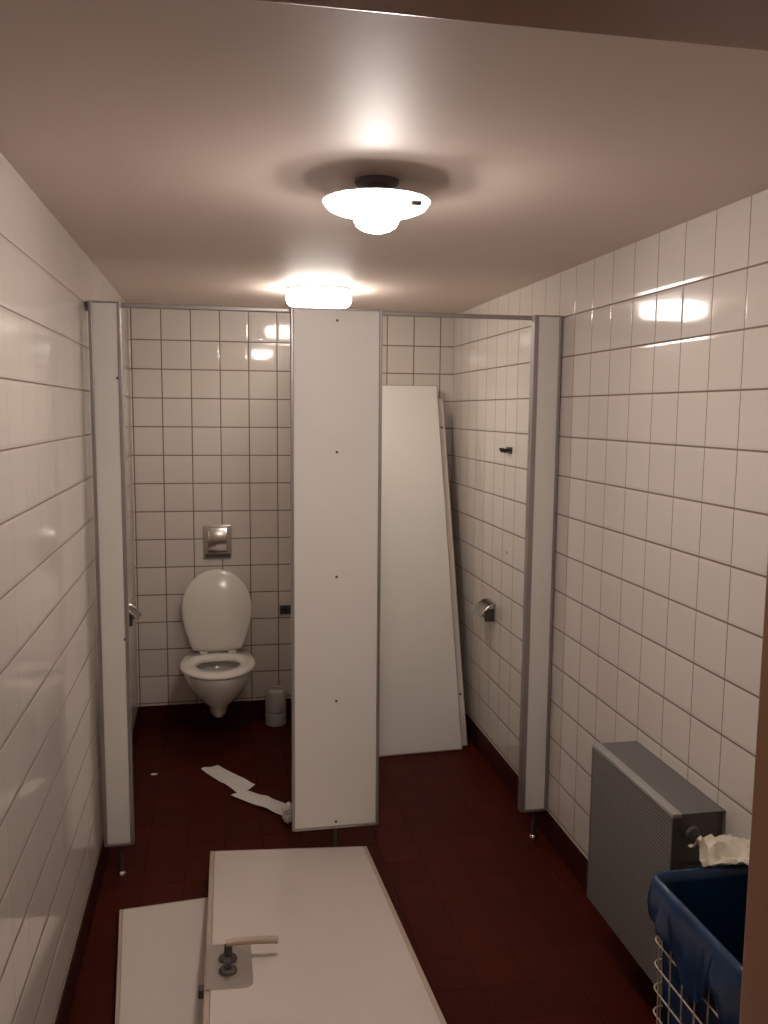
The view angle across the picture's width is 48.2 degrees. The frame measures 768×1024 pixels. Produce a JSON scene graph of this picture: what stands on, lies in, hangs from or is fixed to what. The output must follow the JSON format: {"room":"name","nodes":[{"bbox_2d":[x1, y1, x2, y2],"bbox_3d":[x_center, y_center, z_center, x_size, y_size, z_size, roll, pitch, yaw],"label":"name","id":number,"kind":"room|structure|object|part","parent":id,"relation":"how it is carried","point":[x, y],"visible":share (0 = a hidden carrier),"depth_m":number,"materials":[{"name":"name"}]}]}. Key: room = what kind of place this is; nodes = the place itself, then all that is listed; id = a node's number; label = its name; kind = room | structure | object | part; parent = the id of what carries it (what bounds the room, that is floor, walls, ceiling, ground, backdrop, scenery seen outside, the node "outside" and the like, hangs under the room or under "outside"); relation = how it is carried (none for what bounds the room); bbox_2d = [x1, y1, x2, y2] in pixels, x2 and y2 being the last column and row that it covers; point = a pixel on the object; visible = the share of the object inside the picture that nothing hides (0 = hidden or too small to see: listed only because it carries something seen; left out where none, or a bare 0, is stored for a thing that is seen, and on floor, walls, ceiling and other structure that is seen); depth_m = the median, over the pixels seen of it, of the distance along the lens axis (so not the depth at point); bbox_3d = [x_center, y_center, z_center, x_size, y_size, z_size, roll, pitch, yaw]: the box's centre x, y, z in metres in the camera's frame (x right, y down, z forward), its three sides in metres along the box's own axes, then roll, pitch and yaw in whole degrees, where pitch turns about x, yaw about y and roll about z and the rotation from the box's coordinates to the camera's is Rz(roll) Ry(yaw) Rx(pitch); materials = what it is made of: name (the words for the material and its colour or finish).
{"room":"public restroom","nodes":[
{"label":"public restroom","id":0,"kind":"room"},
{"bbox_2d":[0,152,137,1023],"bbox_3d":[-1.010,0.276,2.667,0.100,2.253,4.042,-1,7,-11],"label":"wall","id":1,"kind":"structure","parent":0,"point":[52,828],"depth_m":2.21,"materials":[{"name":"tile"}]},
{"bbox_2d":[54,707,139,1023],"bbox_3d":[-1.007,1.312,3.000,0.005,0.118,3.432,-1,7,-11],"label":"baseboard","id":2,"kind":"structure","parent":1,"relation":"attached to","point":[69,990],"depth_m":2.72,"materials":[{"name":"brown tile"}]},
{"bbox_2d":[129,603,141,625],"bbox_3d":[-1.163,0.467,3.951,0.083,0.095,0.135,-1,7,-11],"label":"toilet roll holder","id":3,"kind":"object","parent":1,"relation":"attached to","point":[134,612],"visible":0.52,"depth_m":3.93,"materials":[{"name":"metal"}]},
{"bbox_2d":[129,308,453,706],"bbox_3d":[-0.483,0.037,4.763,1.734,2.253,0.100,-1,7,-11],"label":"wall","id":4,"kind":"structure","parent":0,"point":[210,390],"depth_m":4.61,"materials":[{"name":"tile"}]},
{"bbox_2d":[139,698,290,726],"bbox_3d":[-0.483,1.104,4.835,1.724,0.118,0.005,-1,7,-11],"label":"baseboard","id":5,"kind":"structure","parent":4,"relation":"attached to","point":[251,710],"depth_m":4.73,"materials":[{"name":"brown tile"}]},
{"bbox_2d":[203,525,231,558],"bbox_3d":[-0.898,0.162,4.630,0.150,0.185,0.032,-1,7,-11],"label":"flush plate","id":6,"kind":"object","parent":4,"relation":"attached to","point":[217,542],"visible":1,"depth_m":4.62,"materials":[{"name":"metal"}]},
{"bbox_2d":[180,569,255,717],"bbox_3d":[-0.858,0.683,4.432,0.384,0.696,0.553,-1,7,-11],"label":"toilet","id":7,"kind":"object","parent":4,"relation":"attached to","point":[216,609],"visible":1,"depth_m":4.58,"materials":[{"name":"white ceramic"}]},
{"bbox_3d":[-0.899,0.531,4.621,0.374,0.437,0.096,-1,7,-11],"label":"lid","id":8,"kind":"part","parent":7,"relation":"part of","materials":[{"name":"white plastic"}]},
{"bbox_3d":[-0.861,0.910,4.462,0.368,0.239,0.545,-1,7,-11],"label":"bowl","id":9,"kind":"part","parent":7,"relation":"part of","materials":[{"name":"white ceramic"}]},
{"bbox_3d":[-0.848,0.784,4.385,0.384,0.024,0.436,-1,7,-11],"label":"seat","id":10,"kind":"part","parent":7,"relation":"part of","materials":[{"name":"white plastic"}]},
{"bbox_2d":[280,605,290,613],"bbox_3d":[-0.543,0.542,4.742,0.064,0.050,0.034,-1,7,-11],"label":"wall bracket","id":11,"kind":"object","parent":4,"relation":"attached to","point":[284,609],"visible":0.91,"depth_m":4.73,"materials":[{"name":"black plastic"}]},
{"bbox_2d":[68,719,662,1023],"bbox_3d":[-0.168,1.403,3.225,1.934,0.100,3.532,-1,7,-11],"label":"floor","id":12,"kind":"structure","parent":0,"point":[498,927],"depth_m":3.23,"materials":[{"name":"tile"}]},
{"bbox_2d":[88,300,134,876],"bbox_3d":[-0.971,0.313,3.072,0.106,2.088,0.036,-1,7,-11],"label":"partition panel","id":13,"kind":"object","parent":12,"relation":"on","point":[104,317],"visible":1,"depth_m":3.05,"materials":[{"name":"white laminate"}]},
{"bbox_3d":[-0.976,1.280,3.185,0.019,0.103,0.019,-1,7,-11],"label":"foot stem","id":14,"kind":"part","parent":13,"relation":"part of","materials":[{"name":"metal"}]},
{"bbox_2d":[115,897,207,1023],"bbox_3d":[-0.423,1.439,2.303,0.580,0.035,1.450,-1,7,-16],"label":"door","id":15,"kind":"structure","parent":12,"relation":"on","point":[162,947],"depth_m":2.63,"materials":[{"name":"white laminate"}]},
{"bbox_2d":[198,846,446,1023],"bbox_3d":[-0.194,1.282,2.341,0.610,0.333,1.891,-1,7,-11],"label":"door","id":16,"kind":"structure","parent":15,"relation":"on","point":[294,935],"depth_m":2.48,"materials":[{"name":"white laminate"}]},
{"bbox_3d":[-0.435,1.228,2.396,0.052,0.040,0.052,2,-2,-10],"label":"lever handle","id":17,"kind":"part","parent":16,"relation":"part of","materials":[{"name":"metal"}]},
{"bbox_3d":[-0.423,1.224,2.330,0.008,0.016,0.036,2,-2,-10],"label":"turn knob","id":18,"kind":"part","parent":16,"relation":"part of","materials":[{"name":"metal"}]},
{"bbox_3d":[-0.426,1.249,2.364,0.124,0.005,0.244,2,-2,-10],"label":"lock plate","id":19,"kind":"part","parent":16,"relation":"part of","materials":[{"name":"silver metal"}]},
{"bbox_2d":[201,765,254,792],"bbox_3d":[-0.719,1.248,4.027,0.108,0.009,0.364,-5,9,-41],"label":"paper strip","id":20,"kind":"object","parent":12,"relation":"on","point":[237,783],"visible":1,"depth_m":4.03,"materials":[{"name":"white paper"}]},
{"bbox_2d":[232,791,285,814],"bbox_3d":[-0.515,1.275,3.777,0.358,0.008,0.095,5,8,36],"label":"paper strip","id":21,"kind":"object","parent":12,"relation":"on","point":[265,801],"visible":0.84,"depth_m":3.79,"materials":[{"name":"white paper"}]},
{"bbox_2d":[265,685,285,726],"bbox_3d":[-0.599,1.061,4.744,0.116,0.223,0.116,-1,7,-11],"label":"toilet brush holder","id":22,"kind":"object","parent":12,"relation":"on","point":[275,696],"visible":1,"depth_m":4.70,"materials":[{"name":"white plastic"}]},
{"bbox_2d":[281,802,291,823],"bbox_3d":[-0.402,1.266,3.611,0.061,0.077,0.108,-1,7,-11],"label":"crumpled paper","id":23,"kind":"object","parent":12,"relation":"on","point":[287,809],"visible":0.74,"depth_m":3.58,"materials":[{"name":"white paper"}]},
{"bbox_2d":[290,307,382,846],"bbox_3d":[-0.181,0.302,3.224,0.335,2.088,0.036,-1,7,-11],"label":"partition panel","id":24,"kind":"object","parent":12,"relation":"on","point":[336,354],"visible":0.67,"depth_m":3.20,"materials":[{"name":"white laminate"}]},
{"bbox_3d":[-0.189,1.270,3.337,0.019,0.103,0.019,-1,7,-11],"label":"foot stem","id":25,"kind":"part","parent":24,"relation":"part of","materials":[{"name":"metal"}]},
{"bbox_2d":[379,385,461,756],"bbox_3d":[0.053,0.272,4.495,0.608,1.873,0.558,-1,7,-13],"label":"door","id":26,"kind":"structure","parent":12,"relation":"on","point":[419,710],"depth_m":4.48,"materials":[{"name":"white laminate"}]},
{"bbox_2d":[438,398,467,745],"bbox_3d":[0.085,0.300,4.534,0.608,1.804,0.539,-1,7,-13],"label":"door","id":27,"kind":"structure","parent":12,"relation":"on","point":[440,400],"depth_m":4.58,"materials":[{"name":"white laminate"}]},
{"bbox_2d":[518,315,562,839],"bbox_3d":[0.609,0.292,3.377,0.112,2.088,0.036,-1,7,-11],"label":"partition panel","id":28,"kind":"object","parent":12,"relation":"on","point":[546,330],"visible":1,"depth_m":3.35,"materials":[{"name":"white laminate"}]},
{"bbox_3d":[0.608,1.259,3.491,0.019,0.103,0.019,-1,7,-11],"label":"foot stem","id":29,"kind":"part","parent":28,"relation":"part of","materials":[{"name":"metal"}]},
{"bbox_2d":[653,936,717,1023],"bbox_3d":[0.799,1.192,1.898,0.281,0.640,0.373,-1,7,-11],"label":"wire basket","id":30,"kind":"object","parent":12,"relation":"on","point":[656,937],"visible":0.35,"depth_m":1.96,"materials":[{"name":"white metal"}]},
{"bbox_2d":[647,863,748,1023],"bbox_3d":[0.797,1.169,1.896,0.328,0.610,0.408,-1,7,-11],"label":"bag","id":31,"kind":"object","parent":30,"relation":"in","point":[698,914],"visible":0.79,"depth_m":1.95,"materials":[{"name":"blue plastic"}]},
{"bbox_2d":[688,834,749,866],"bbox_3d":[0.829,0.817,2.076,0.164,0.058,0.097,1,7,2],"label":"tissue","id":32,"kind":"object","parent":31,"relation":"on","point":[721,849],"visible":0.83,"depth_m":2.07,"materials":[{"name":"white paper"}]},
{"bbox_2d":[0,0,767,312],"bbox_3d":[-0.099,-0.905,2.705,1.934,0.100,4.042,-1,7,-11],"label":"ceiling","id":33,"kind":"structure","parent":0,"point":[191,150],"depth_m":1.70,"materials":[{"name":"paint"}]},
{"bbox_2d":[286,284,351,307],"bbox_3d":[-0.286,-0.940,3.777,0.286,0.080,0.286,-1,7,-11],"label":"ceiling lamp","id":34,"kind":"object","parent":33,"relation":"attached to","point":[306,295],"visible":0.87,"depth_m":3.66,"materials":[{"name":"white glass"}]},
{"bbox_3d":[-0.286,-0.905,3.781,0.260,0.008,0.260,-1,7,-11],"label":"glass","id":35,"kind":"part","parent":34,"relation":"part of","materials":[{"name":"white glass"}]},
{"bbox_2d":[322,175,430,233],"bbox_3d":[-0.018,-0.714,2.010,0.254,0.118,0.254,-1,7,-11],"label":"ceiling lamp","id":36,"kind":"object","parent":33,"relation":"attached to","point":[376,206],"visible":1,"depth_m":1.96,"materials":[{"name":"white opal glass"},{"name":"dark metal"}]},
{"bbox_3d":[-0.018,-0.676,2.014,0.104,0.042,0.104,-1,7,-11],"label":"bulb","id":37,"kind":"part","parent":36,"relation":"part of","materials":[{"name":"white glass"}]},
{"bbox_2d":[451,189,767,864],"bbox_3d":[0.791,0.252,3.015,0.100,2.253,4.042,-1,7,-11],"label":"wall","id":38,"kind":"structure","parent":0,"point":[661,541],"depth_m":2.70,"materials":[{"name":"tile"}]},
{"bbox_2d":[86,300,530,319],"bbox_3d":[-0.180,-0.725,3.138,1.734,0.034,0.028,-1,7,-11],"label":"rail","id":39,"kind":"object","parent":38,"relation":"attached to","point":[123,305],"visible":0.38,"depth_m":3.08,"materials":[{"name":"metal"}]},
{"bbox_2d":[471,597,494,621],"bbox_3d":[0.481,0.473,4.159,0.083,0.095,0.135,-1,7,-11],"label":"toilet roll holder","id":40,"kind":"object","parent":38,"relation":"attached to","point":[486,606],"visible":1,"depth_m":4.11,"materials":[{"name":"metal"}]},
{"bbox_3d":[0.519,0.472,4.166,0.005,0.095,0.124,-1,7,-11],"label":"wall plate","id":41,"kind":"part","parent":40,"relation":"part of","materials":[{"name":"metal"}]},
{"bbox_2d":[499,447,511,453],"bbox_3d":[0.546,-0.278,3.869,0.044,0.029,0.068,-1,7,-11],"label":"coat hook","id":42,"kind":"object","parent":38,"relation":"attached to","point":[508,449],"visible":1,"depth_m":3.85,"materials":[{"name":"black plastic"}]},
{"bbox_2d":[465,712,587,891],"bbox_3d":[0.691,1.290,3.328,0.005,0.118,3.432,-1,7,-11],"label":"baseboard","id":43,"kind":"structure","parent":38,"relation":"attached to","point":[577,863],"depth_m":3.53,"materials":[{"name":"brown tile"}]},
{"bbox_2d":[586,741,725,996],"bbox_3d":[0.773,1.008,2.496,0.152,0.513,0.499,-1,7,-11],"label":"wall heater","id":44,"kind":"object","parent":38,"relation":"attached to","point":[645,816],"visible":0.76,"depth_m":2.44,"materials":[{"name":"grey metal"}]},
{"bbox_3d":[0.655,0.984,2.720,0.006,0.507,0.011,-1,7,-11],"label":"corner post","id":45,"kind":"part","parent":44,"relation":"part of","materials":[{"name":"grey metal"}]},
{"bbox_3d":[0.746,1.039,2.254,0.006,0.507,0.010,-1,7,-11],"label":"corner post","id":46,"kind":"part","parent":44,"relation":"part of","materials":[{"name":"grey metal"}]},
{"bbox_3d":[0.801,0.835,2.236,0.052,0.052,0.022,-1,7,-11],"label":"valve knob","id":47,"kind":"part","parent":44,"relation":"part of","materials":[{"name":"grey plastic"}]},
{"bbox_3d":[0.774,1.006,2.507,0.146,0.503,0.476,-1,7,-11],"label":"casing","id":48,"kind":"part","parent":44,"relation":"part of","materials":[{"name":"grey metal"}]},
{"bbox_3d":[0.269,0.359,0.910,1.724,1.991,0.110,-1,7,-11],"label":"wall","id":49,"kind":"structure","parent":0,"visible":0},
{"bbox_2d":[256,0,767,1023],"bbox_3d":[-0.047,0.420,0.853,1.080,1.878,0.128,-1,7,-11],"label":"trim","id":50,"kind":"structure","parent":49,"relation":"attached to","point":[743,24],"depth_m":0.84,"materials":[{"name":"brown paint"}]}
]}

